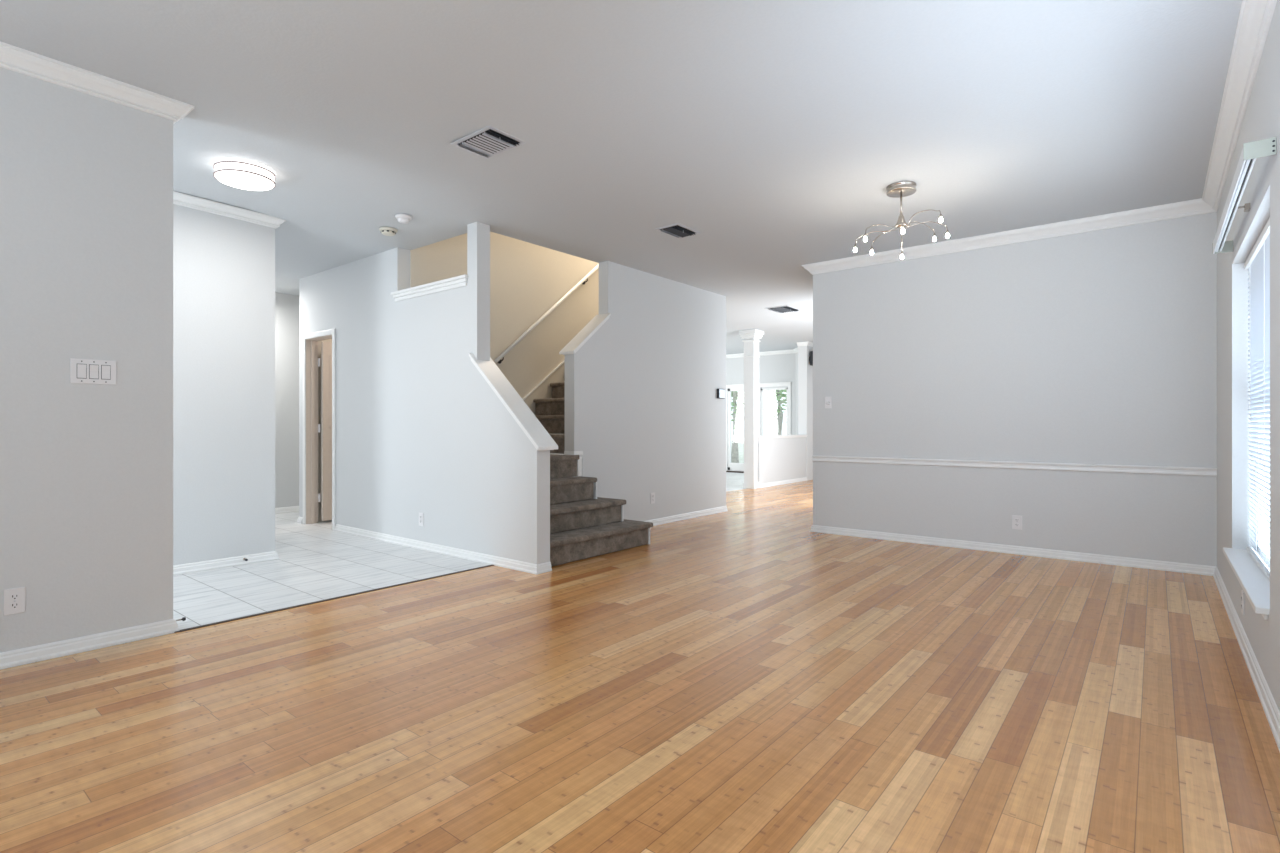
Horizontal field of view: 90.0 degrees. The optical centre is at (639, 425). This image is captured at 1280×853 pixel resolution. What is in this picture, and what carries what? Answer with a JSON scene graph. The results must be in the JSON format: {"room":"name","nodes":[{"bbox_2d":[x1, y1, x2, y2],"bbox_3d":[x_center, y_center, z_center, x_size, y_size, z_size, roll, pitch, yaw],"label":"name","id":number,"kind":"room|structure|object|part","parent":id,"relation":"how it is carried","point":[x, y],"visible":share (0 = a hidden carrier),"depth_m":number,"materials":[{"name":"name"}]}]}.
{"room":"empty living room","nodes":[
{"label":"empty living room","id":0,"kind":"room"},
{"bbox_2d":[0,67,172,652],"bbox_3d":[-3.462,-0.325,2.270,0.120,2.880,2.990,0,0,39],"label":"wall","id":1,"kind":"structure","parent":0,"point":[86,180],"depth_m":3.10,"materials":[{"name":"paint"}]},
{"bbox_2d":[3,587,25,615],"bbox_3d":[-2.854,0.803,2.921,0.008,0.118,0.073,0,0,39],"label":"wall outlet","id":2,"kind":"object","parent":1,"relation":"attached to","point":[14,599],"visible":1,"depth_m":2.92,"materials":[{"name":"white plastic"}]},
{"bbox_2d":[10,594,19,599],"bbox_3d":[-2.852,0.783,2.920,0.002,0.028,0.033,0,0,39],"label":"receptacle","id":3,"kind":"object","parent":2,"relation":"attached to","point":[12,596],"depth_m":2.92,"materials":[{"name":"white plastic"}]},
{"bbox_2d":[10,602,19,608],"bbox_3d":[-2.852,0.823,2.920,0.002,0.028,0.033,0,0,39],"label":"receptacle","id":4,"kind":"object","parent":2,"relation":"attached to","point":[13,605],"depth_m":2.92,"materials":[{"name":"white plastic"}]},
{"bbox_2d":[0,619,179,668],"bbox_3d":[-3.396,1.061,2.334,0.142,0.068,2.852,0,0,39],"label":"baseboard","id":5,"kind":"structure","parent":1,"relation":"attached to","point":[17,657],"depth_m":3.11,"materials":[{"name":"white paint"}]},
{"bbox_2d":[70,358,115,384],"bbox_3d":[-2.678,-0.262,3.138,0.011,0.120,0.175,0,0,39],"label":"light switch","id":6,"kind":"object","parent":1,"relation":"attached to","point":[82,371],"visible":1,"depth_m":3.13,"materials":[{"name":"white plastic"}]},
{"bbox_2d":[0,41,194,123],"bbox_3d":[-3.359,-1.659,2.338,0.195,0.085,2.905,0,0,39],"label":"trim","id":7,"kind":"structure","parent":1,"relation":"attached to","point":[13,58],"depth_m":3.10,"materials":[{"name":"white paint"}]},
{"bbox_2d":[173,204,331,564],"bbox_3d":[-3.801,-0.325,5.697,1.930,2.880,7.900,0,0,39],"label":"wall","id":8,"kind":"structure","parent":0,"point":[224,267],"depth_m":4.94,"materials":[{"name":"paint"}]},
{"bbox_2d":[173,551,278,574],"bbox_3d":[-4.247,1.061,3.733,0.142,0.068,3.962,0,0,39],"label":"baseboard","id":9,"kind":"structure","parent":8,"relation":"attached to","point":[266,556],"depth_m":4.92,"materials":[{"name":"white paint"}]},
{"bbox_2d":[173,191,285,228],"bbox_3d":[-4.220,-1.654,3.736,0.180,0.093,4.000,0,0,39],"label":"trim","id":10,"kind":"structure","parent":8,"relation":"attached to","point":[181,199],"depth_m":4.92,"materials":[{"name":"white paint"}]},
{"bbox_2d":[296,517,302,523],"bbox_3d":[-3.494,1.061,7.554,0.122,0.068,1.022,0,0,39],"label":"baseboard","id":11,"kind":"structure","parent":8,"relation":"attached to","point":[300,519],"depth_m":7.15,"materials":[{"name":"white paint"}]},
{"bbox_2d":[318,342,331,520],"bbox_3d":[-3.366,0.068,7.381,0.105,2.005,0.621,0,0,43],"label":"door","id":12,"kind":"structure","parent":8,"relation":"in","point":[325,362],"depth_m":7.19,"materials":[{"name":"beige paint"}]},
{"bbox_3d":[-3.356,0.045,7.387,0.007,1.660,0.450,0,0,39],"label":"panel moulding","id":13,"kind":"part","parent":12,"relation":"part of","materials":[{"name":"beige paint"}]},
{"bbox_2d":[275,293,298,507],"bbox_3d":[-3.778,-0.325,8.953,0.120,2.880,4.800,0,0,39],"label":"wall","id":14,"kind":"structure","parent":0,"point":[286,306],"depth_m":8.03,"materials":[{"name":"paint"}]},
{"bbox_2d":[275,506,298,513],"bbox_3d":[-4.036,1.061,8.520,0.022,0.068,3.800,0,0,39],"label":"baseboard","id":15,"kind":"structure","parent":14,"relation":"attached to","point":[293,508],"depth_m":8.03,"materials":[{"name":"white paint"}]},
{"bbox_2d":[299,222,549,563],"bbox_3d":[-2.255,-0.325,6.011,3.945,2.880,0.130,0,0,39],"label":"wall","id":16,"kind":"structure","parent":0,"point":[419,428],"depth_m":5.65,"materials":[{"name":"paint"}]},
{"bbox_2d":[306,335,331,523],"bbox_3d":[-3.413,0.065,6.944,0.660,2.060,0.130,0,0,39],"label":"door frame","id":17,"kind":"structure","parent":16,"relation":"attached to","point":[311,344],"depth_m":7.12,"materials":[{"name":"beige paint"}]},
{"bbox_2d":[303,329,335,529],"bbox_3d":[-3.458,0.045,6.888,0.740,2.100,0.016,0,0,39],"label":"trim","id":18,"kind":"structure","parent":16,"relation":"attached to","point":[332,332],"depth_m":6.67,"materials":[{"name":"white paint"}]},
{"bbox_2d":[419,512,423,525],"bbox_3d":[-1.939,0.833,5.667,0.073,0.118,0.008,0,0,39],"label":"wall outlet","id":19,"kind":"object","parent":16,"relation":"attached to","point":[421,515],"visible":1,"depth_m":5.66,"materials":[{"name":"white plastic"}]},
{"bbox_2d":[391,274,467,301],"bbox_3d":[-1.812,-1.188,5.644,1.135,0.085,0.185,0,0,39],"label":"trim","id":20,"kind":"structure","parent":16,"relation":"attached to","point":[458,281],"depth_m":5.54,"materials":[{"name":"white paint"}]},
{"bbox_2d":[334,524,551,574],"bbox_3d":[-1.914,1.061,5.722,3.097,0.068,0.152,0,0,39],"label":"baseboard","id":21,"kind":"structure","parent":16,"relation":"attached to","point":[527,567],"depth_m":5.36,"materials":[{"name":"white paint"}]},
{"bbox_2d":[469,353,557,450],"bbox_3d":[-1.001,-0.200,5.000,0.835,0.775,0.200,0,0,39],"label":"trim","id":22,"kind":"structure","parent":16,"relation":"attached to","point":[531,426],"depth_m":4.95,"materials":[{"name":"white paint"}]},
{"bbox_2d":[410,232,598,454],"bbox_3d":[-1.033,-1.595,7.499,0.120,5.420,3.720,0,0,39],"label":"wall","id":23,"kind":"structure","parent":0,"point":[527,279],"depth_m":7.12,"materials":[{"name":"paint"}]},
{"bbox_2d":[494,264,598,363],"bbox_3d":[-0.831,-1.586,7.586,0.085,1.868,2.255,0,0,39],"label":"handrail","id":24,"kind":"object","parent":23,"relation":"attached to","point":[582,281],"visible":0.93,"depth_m":7.23,"materials":[{"name":"white paint"}]},
{"bbox_2d":[0,0,1241,354],"bbox_3d":[0.182,-1.775,7.078,9.800,0.260,15.050,0,0,39],"label":"ceiling","id":25,"kind":"structure","parent":0,"point":[776,132],"depth_m":3.42,"materials":[{"name":"paint"}]},
{"bbox_2d":[213,160,275,190],"bbox_3d":[-2.618,-1.649,4.242,0.352,0.099,0.352,0,0,39],"label":"ceiling light","id":26,"kind":"object","parent":25,"relation":"attached to","point":[237,174],"visible":1,"depth_m":4.16,"materials":[{"name":"white glass"}]},
{"bbox_2d":[379,227,397,235],"bbox_3d":[-2.114,-1.622,5.377,0.144,0.047,0.144,0,0,39],"label":"smoke detector","id":27,"kind":"object","parent":25,"relation":"attached to","point":[387,231],"visible":1,"depth_m":5.34,"materials":[{"name":"beige plastic"}]},
{"bbox_3d":[-2.114,-1.635,5.377,0.144,0.021,0.144,0,0,39],"label":"plate","id":28,"kind":"part","parent":27,"relation":"part of","materials":[{"name":"beige plastic"}]},
{"bbox_2d":[395,214,411,223],"bbox_3d":[-1.865,-1.623,5.048,0.124,0.052,0.124,0,0,39],"label":"smoke detector","id":29,"kind":"object","parent":25,"relation":"attached to","point":[402,218],"visible":1,"depth_m":5.01,"materials":[{"name":"white plastic"}]},
{"bbox_2d":[450,125,525,158],"bbox_3d":[-0.888,-1.638,3.747,0.365,0.035,0.270,0,0,39],"label":"ceiling vent","id":30,"kind":"object","parent":25,"relation":"in","point":[487,142],"visible":1,"depth_m":3.73,"materials":[{"name":"metal"}]},
{"bbox_2d":[655,223,699,237],"bbox_3d":[0.320,-1.627,5.413,0.245,0.035,0.330,0,0,39],"label":"ceiling vent","id":31,"kind":"object","parent":25,"relation":"in","point":[677,230],"visible":1,"depth_m":5.38,"materials":[{"name":"metal"}]},
{"bbox_2d":[765,305,800,312],"bbox_3d":[2.028,-1.627,9.058,0.350,0.035,0.450,0,0,39],"label":"ceiling vent","id":32,"kind":"object","parent":25,"relation":"in","point":[780,309],"visible":1,"depth_m":9.00,"materials":[{"name":"metal"}]},
{"bbox_2d":[854,181,948,258],"bbox_3d":[1.796,-1.429,4.394,0.584,0.431,0.585,0,0,1],"label":"chandelier","id":33,"kind":"object","parent":25,"relation":"hanging from","point":[900,189],"visible":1,"depth_m":4.37,"materials":[{"name":"silver metal"}]},
{"bbox_3d":[1.651,-1.354,4.456,0.293,0.174,0.005,0,0,22],"label":"arm","id":34,"kind":"part","parent":33,"relation":"part of","materials":[{"name":"silver metal"}]},
{"bbox_3d":[1.648,-1.360,4.345,0.293,0.161,0.005,0,0,-20],"label":"arm","id":35,"kind":"part","parent":33,"relation":"part of","materials":[{"name":"silver metal"}]},
{"bbox_3d":[1.795,-1.518,4.397,0.013,0.145,0.013,0,0,22],"label":"stem","id":36,"kind":"part","parent":33,"relation":"part of","materials":[{"name":"silver metal"}]},
{"bbox_3d":[1.869,-1.397,4.255,0.005,0.088,0.302,0,0,-28],"label":"arm","id":37,"kind":"part","parent":33,"relation":"part of","materials":[{"name":"silver metal"}]},
{"bbox_3d":[1.933,-1.371,4.341,0.280,0.140,0.005,0,0,22],"label":"arm","id":38,"kind":"part","parent":33,"relation":"part of","materials":[{"name":"silver metal"}]},
{"bbox_2d":[0,472,1279,852],"bbox_3d":[0.166,1.120,7.059,9.800,0.050,15.000,0,0,39],"label":"floor","id":39,"kind":"structure","parent":0,"point":[744,678],"depth_m":2.47,"materials":[{"name":"brown wood"}]},
{"bbox_2d":[174,564,492,632],"bbox_3d":[-1.797,1.108,4.204,0.025,0.034,2.110,0,0,39],"label":"trim","id":40,"kind":"structure","parent":39,"relation":"on","point":[492,564],"depth_m":3.96,"materials":[{"name":"wood"}]},
{"bbox_2d":[523,360,652,566],"bbox_3d":[-0.467,-0.202,6.617,1.865,2.590,3.053,0,0,39],"label":"staircase","id":41,"kind":"structure","parent":39,"relation":"on","point":[583,524],"depth_m":5.70,"materials":[{"name":"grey carpet"}]},
{"bbox_3d":[-1.209,-0.691,7.166,0.021,1.612,2.960,0,0,39],"label":"skirt moulding","id":42,"kind":"part","parent":41,"relation":"part of","materials":[{"name":"white paint"}]},
{"bbox_2d":[739,329,763,488],"bbox_3d":[1.943,-0.276,11.146,0.325,2.739,0.325,0,0,39],"label":"column","id":43,"kind":"structure","parent":39,"relation":"on","point":[751,337],"depth_m":11.06,"materials":[{"name":"white paint"}]},
{"bbox_2d":[565,261,725,520],"bbox_3d":[0.189,-0.325,7.143,0.130,2.880,2.740,0,0,39],"label":"wall","id":44,"kind":"structure","parent":0,"point":[646,416],"depth_m":6.97,"materials":[{"name":"paint"}]},
{"bbox_2d":[564,451,582,454],"bbox_3d":[-0.635,0.263,6.111,0.141,0.034,0.121,0,0,39],"label":"trim","id":45,"kind":"structure","parent":44,"relation":"attached to","point":[565,452],"depth_m":6.07,"materials":[{"name":"white paint"}]},
{"bbox_2d":[577,457,581,475],"bbox_3d":[-0.544,0.494,6.120,0.012,0.387,0.153,0,0,39],"label":"trim","id":46,"kind":"structure","parent":44,"relation":"attached to","point":[579,461],"depth_m":6.07,"materials":[{"name":"white paint"}]},
{"bbox_2d":[559,313,610,354],"bbox_3d":[-0.532,-0.897,6.247,0.200,0.450,0.520,0,0,39],"label":"trim","id":47,"kind":"structure","parent":44,"relation":"attached to","point":[584,335],"depth_m":6.20,"materials":[{"name":"white paint"}]},
{"bbox_2d":[651,493,654,503],"bbox_3d":[0.140,0.795,6.971,0.008,0.118,0.073,0,0,39],"label":"wall outlet","id":48,"kind":"object","parent":44,"relation":"attached to","point":[652,494],"visible":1,"depth_m":6.96,"materials":[{"name":"white plastic"}]},
{"bbox_2d":[644,506,727,525],"bbox_3d":[0.352,1.061,7.223,0.022,0.068,2.410,0,0,39],"label":"baseboard","id":49,"kind":"structure","parent":44,"relation":"attached to","point":[669,519],"depth_m":7.47,"materials":[{"name":"white paint"}]},
{"bbox_2d":[717,389,724,398],"bbox_3d":[1.019,-0.395,8.041,0.032,0.120,0.150,0,0,39],"label":"thermostat","id":50,"kind":"object","parent":44,"relation":"attached to","point":[720,392],"visible":1,"depth_m":8.02,"materials":[{"name":"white plastic"}]},
{"bbox_2d":[726,353,795,471],"bbox_3d":[2.226,-0.325,14.928,3.130,2.880,0.140,0,0,39],"label":"wall","id":51,"kind":"structure","parent":0,"point":[780,367],"depth_m":14.25,"materials":[{"name":"paint"}]},
{"bbox_2d":[726,388,743,472],"bbox_3d":[2.348,0.120,14.785,0.900,1.950,0.130,0,0,39],"label":"door","id":52,"kind":"structure","parent":51,"relation":"in","point":[731,466],"depth_m":14.95,"materials":[{"name":"white paint"}]},
{"bbox_3d":[2.364,0.930,14.765,0.630,0.110,0.062,0,0,39],"label":"rail","id":53,"kind":"part","parent":52,"relation":"part of","materials":[{"name":"white paint"}]},
{"bbox_2d":[726,382,791,470],"bbox_3d":[2.633,0.075,14.485,1.720,2.040,0.040,0,0,39],"label":"trim","id":54,"kind":"structure","parent":51,"relation":"attached to","point":[777,384],"depth_m":14.43,"materials":[{"name":"white paint"}]},
{"bbox_2d":[726,347,797,357],"bbox_3d":[2.380,-1.605,14.616,0.524,0.080,3.543,0,0,-42],"label":"trim","id":55,"kind":"structure","parent":51,"relation":"attached to","point":[795,350],"depth_m":14.24,"materials":[{"name":"white paint"}]},
{"bbox_2d":[761,388,787,434],"bbox_3d":[3.003,-0.090,14.250,0.670,1.470,0.050,0,0,39],"label":"window","id":56,"kind":"structure","parent":51,"relation":"in","point":[764,388],"depth_m":14.39,"materials":[{"name":"white paint"}]},
{"bbox_2d":[757,346,812,483],"bbox_3d":[2.781,-0.325,12.163,0.185,2.880,2.570,0,0,39],"label":"wall","id":57,"kind":"structure","parent":0,"point":[780,459],"depth_m":12.46,"materials":[{"name":"paint"}]},
{"bbox_2d":[759,477,806,487],"bbox_3d":[2.691,1.061,11.902,0.022,0.068,1.950,0,0,39],"label":"baseboard","id":58,"kind":"structure","parent":57,"relation":"attached to","point":[763,485],"depth_m":11.82,"materials":[{"name":"white paint"}]},
{"bbox_2d":[758,434,807,438],"bbox_3d":[2.619,0.210,11.934,0.180,0.050,1.990,0,0,39],"label":"trim","id":59,"kind":"structure","parent":57,"relation":"on","point":[798,435],"depth_m":11.74,"materials":[{"name":"white paint"}]},
{"bbox_2d":[797,341,812,346],"bbox_3d":[3.411,-1.610,12.901,0.250,0.070,0.630,0,0,39],"label":"trim","id":60,"kind":"structure","parent":57,"relation":"attached to","point":[808,343],"depth_m":12.69,"materials":[{"name":"white paint"}]},
{"bbox_2d":[809,351,812,365],"bbox_3d":[3.467,-1.325,12.709,0.196,0.280,0.200,0,0,39],"label":"speaker","id":61,"kind":"object","parent":57,"relation":"attached to","point":[811,352],"visible":0.29,"depth_m":12.64},
{"bbox_2d":[796,353,797,434],"bbox_3d":[3.473,-0.325,13.562,0.159,2.880,0.785,0,0,-1],"label":"wall","id":62,"kind":"structure","parent":0,"point":[796,353],"depth_m":13.82,"materials":[{"name":"paint"}]},
{"bbox_2d":[813,212,1216,566],"bbox_3d":[3.063,-0.325,5.636,3.195,2.880,0.120,0,0,39],"label":"wall","id":63,"kind":"structure","parent":0,"point":[1098,346],"depth_m":5.39,"materials":[{"name":"paint"}]},
{"bbox_2d":[825,397,831,407],"bbox_3d":[1.904,-0.230,6.480,0.072,0.118,0.020,0,0,39],"label":"dimmer switch","id":64,"kind":"object","parent":63,"relation":"attached to","point":[828,400],"visible":1,"depth_m":6.47,"materials":[{"name":"white plastic"}]},
{"bbox_2d":[810,525,1215,575],"bbox_3d":[3.008,1.061,5.666,3.117,0.068,0.142,0,0,39],"label":"baseboard","id":65,"kind":"structure","parent":63,"relation":"attached to","point":[1029,551],"depth_m":5.37,"materials":[{"name":"white paint"}]},
{"bbox_2d":[812,455,1216,476],"bbox_3d":[2.978,0.342,5.611,3.095,0.062,0.024,0,0,39],"label":"trim","id":66,"kind":"structure","parent":63,"relation":"attached to","point":[1164,470],"depth_m":5.36,"materials":[{"name":"white paint"}]},
{"bbox_2d":[1012,515,1021,529],"bbox_3d":[3.204,0.827,5.439,0.073,0.118,0.008,0,0,39],"label":"wall outlet","id":67,"kind":"object","parent":63,"relation":"attached to","point":[1016,520],"visible":1,"depth_m":5.44,"materials":[{"name":"white plastic"}]},
{"bbox_2d":[1217,0,1279,711],"bbox_3d":[1.696,-0.325,1.427,0.160,2.880,8.150,0,0,39],"label":"wall","id":68,"kind":"structure","parent":0,"point":[1261,120],"depth_m":3.43,"materials":[{"name":"paint"}]},
{"bbox_2d":[802,0,1276,274],"bbox_3d":[0.483,-1.599,2.584,3.180,0.095,8.110,0,0,39],"label":"trim","id":69,"kind":"structure","parent":68,"relation":"attached to","point":[1255,16],"depth_m":4.61,"materials":[{"name":"white paint"}]},
{"bbox_2d":[1241,590,1243,615],"bbox_3d":[3.039,0.895,3.228,0.008,0.118,0.073,0,0,39],"label":"wall outlet","id":70,"kind":"object","parent":68,"relation":"attached to","point":[1242,591],"visible":1,"depth_m":3.22,"materials":[{"name":"white plastic"}]},
{"bbox_2d":[1212,137,1275,253],"bbox_3d":[2.831,-1.026,3.035,0.088,0.065,1.697,0,0,39],"label":"track","id":71,"kind":"object","parent":68,"relation":"attached to","point":[1253,150],"visible":1,"depth_m":2.71,"materials":[{"name":"metal"}]},
{"bbox_3d":[3.361,-1.026,3.692,0.088,0.063,0.008,0,0,39],"label":"plate","id":72,"kind":"part","parent":71,"relation":"part of","materials":[{"name":"white metal"}]},
{"bbox_3d":[2.817,-1.016,3.047,0.026,0.033,1.660,0,0,39],"label":"rail","id":73,"kind":"part","parent":71,"relation":"part of","materials":[{"name":"metal"}]},
{"bbox_3d":[2.302,-1.026,2.378,0.088,0.063,0.008,0,0,39],"label":"plate","id":74,"kind":"part","parent":71,"relation":"part of","materials":[{"name":"white metal"}]},
{"bbox_2d":[1213,567,1279,751],"bbox_3d":[1.675,1.061,1.546,0.022,0.068,7.990,0,0,39],"label":"baseboard","id":75,"kind":"structure","parent":68,"relation":"attached to","point":[1271,710],"depth_m":2.81,"materials":[{"name":"white paint"}]},
{"bbox_2d":[1223,547,1269,619],"bbox_3d":[2.983,0.744,3.096,0.150,0.053,1.585,0,0,39],"label":"window sill","id":76,"kind":"structure","parent":68,"relation":"attached to","point":[1255,584],"depth_m":2.99,"materials":[{"name":"white paint"}]},
{"bbox_2d":[1244,217,1269,580],"bbox_3d":[3.001,-0.110,3.059,0.040,1.645,1.570,0,0,39],"label":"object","id":77,"kind":"object","parent":68,"relation":"attached to","point":[1257,263],"visible":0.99,"depth_m":3.29,"materials":[{"name":"white paint"}]},
{"bbox_3d":[3.375,-0.095,3.522,0.028,1.600,0.004,0,0,39],"label":"ladder cord","id":78,"kind":"part","parent":77,"relation":"part of","materials":[{"name":"white paint"}]},
{"bbox_3d":[3.001,0.705,3.059,0.024,0.016,1.566,0,0,39],"label":"rail","id":79,"kind":"part","parent":77,"relation":"part of","materials":[{"name":"white paint"}]},
{"bbox_2d":[1257,400,1269,565],"bbox_3d":[3.046,-0.105,3.022,0.050,1.660,1.590,0,0,39],"label":"window blind","id":80,"kind":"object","parent":68,"relation":"in","point":[1261,544],"depth_m":3.60,"materials":[{"name":"white paint"}]},
{"label":"outside","id":81,"kind":"structure","parent":0,"visible":0},
{"bbox_2d":[731,441,743,462],"bbox_3d":[14.385,1.320,25.814,50.000,0.050,31.750,0,0,39],"label":"ground","id":82,"kind":"structure","parent":81,"point":[740,443],"depth_m":32.76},
{"bbox_2d":[731,390,783,462],"bbox_3d":[3.048,-0.990,20.685,3.363,4.585,3.406,0,0,39],"label":"tree","id":83,"kind":"object","parent":82,"relation":"on","point":[736,409],"visible":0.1,"depth_m":20.56,"materials":[{"name":"green plant"}]},
{"bbox_2d":[738,390,786,434],"bbox_3d":[5.304,-1.081,24.598,3.447,4.766,3.352,0,0,39],"label":"tree","id":84,"kind":"object","parent":82,"relation":"on","point":[779,419],"visible":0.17,"depth_m":24.50,"materials":[{"name":"green plant"}]}
]}

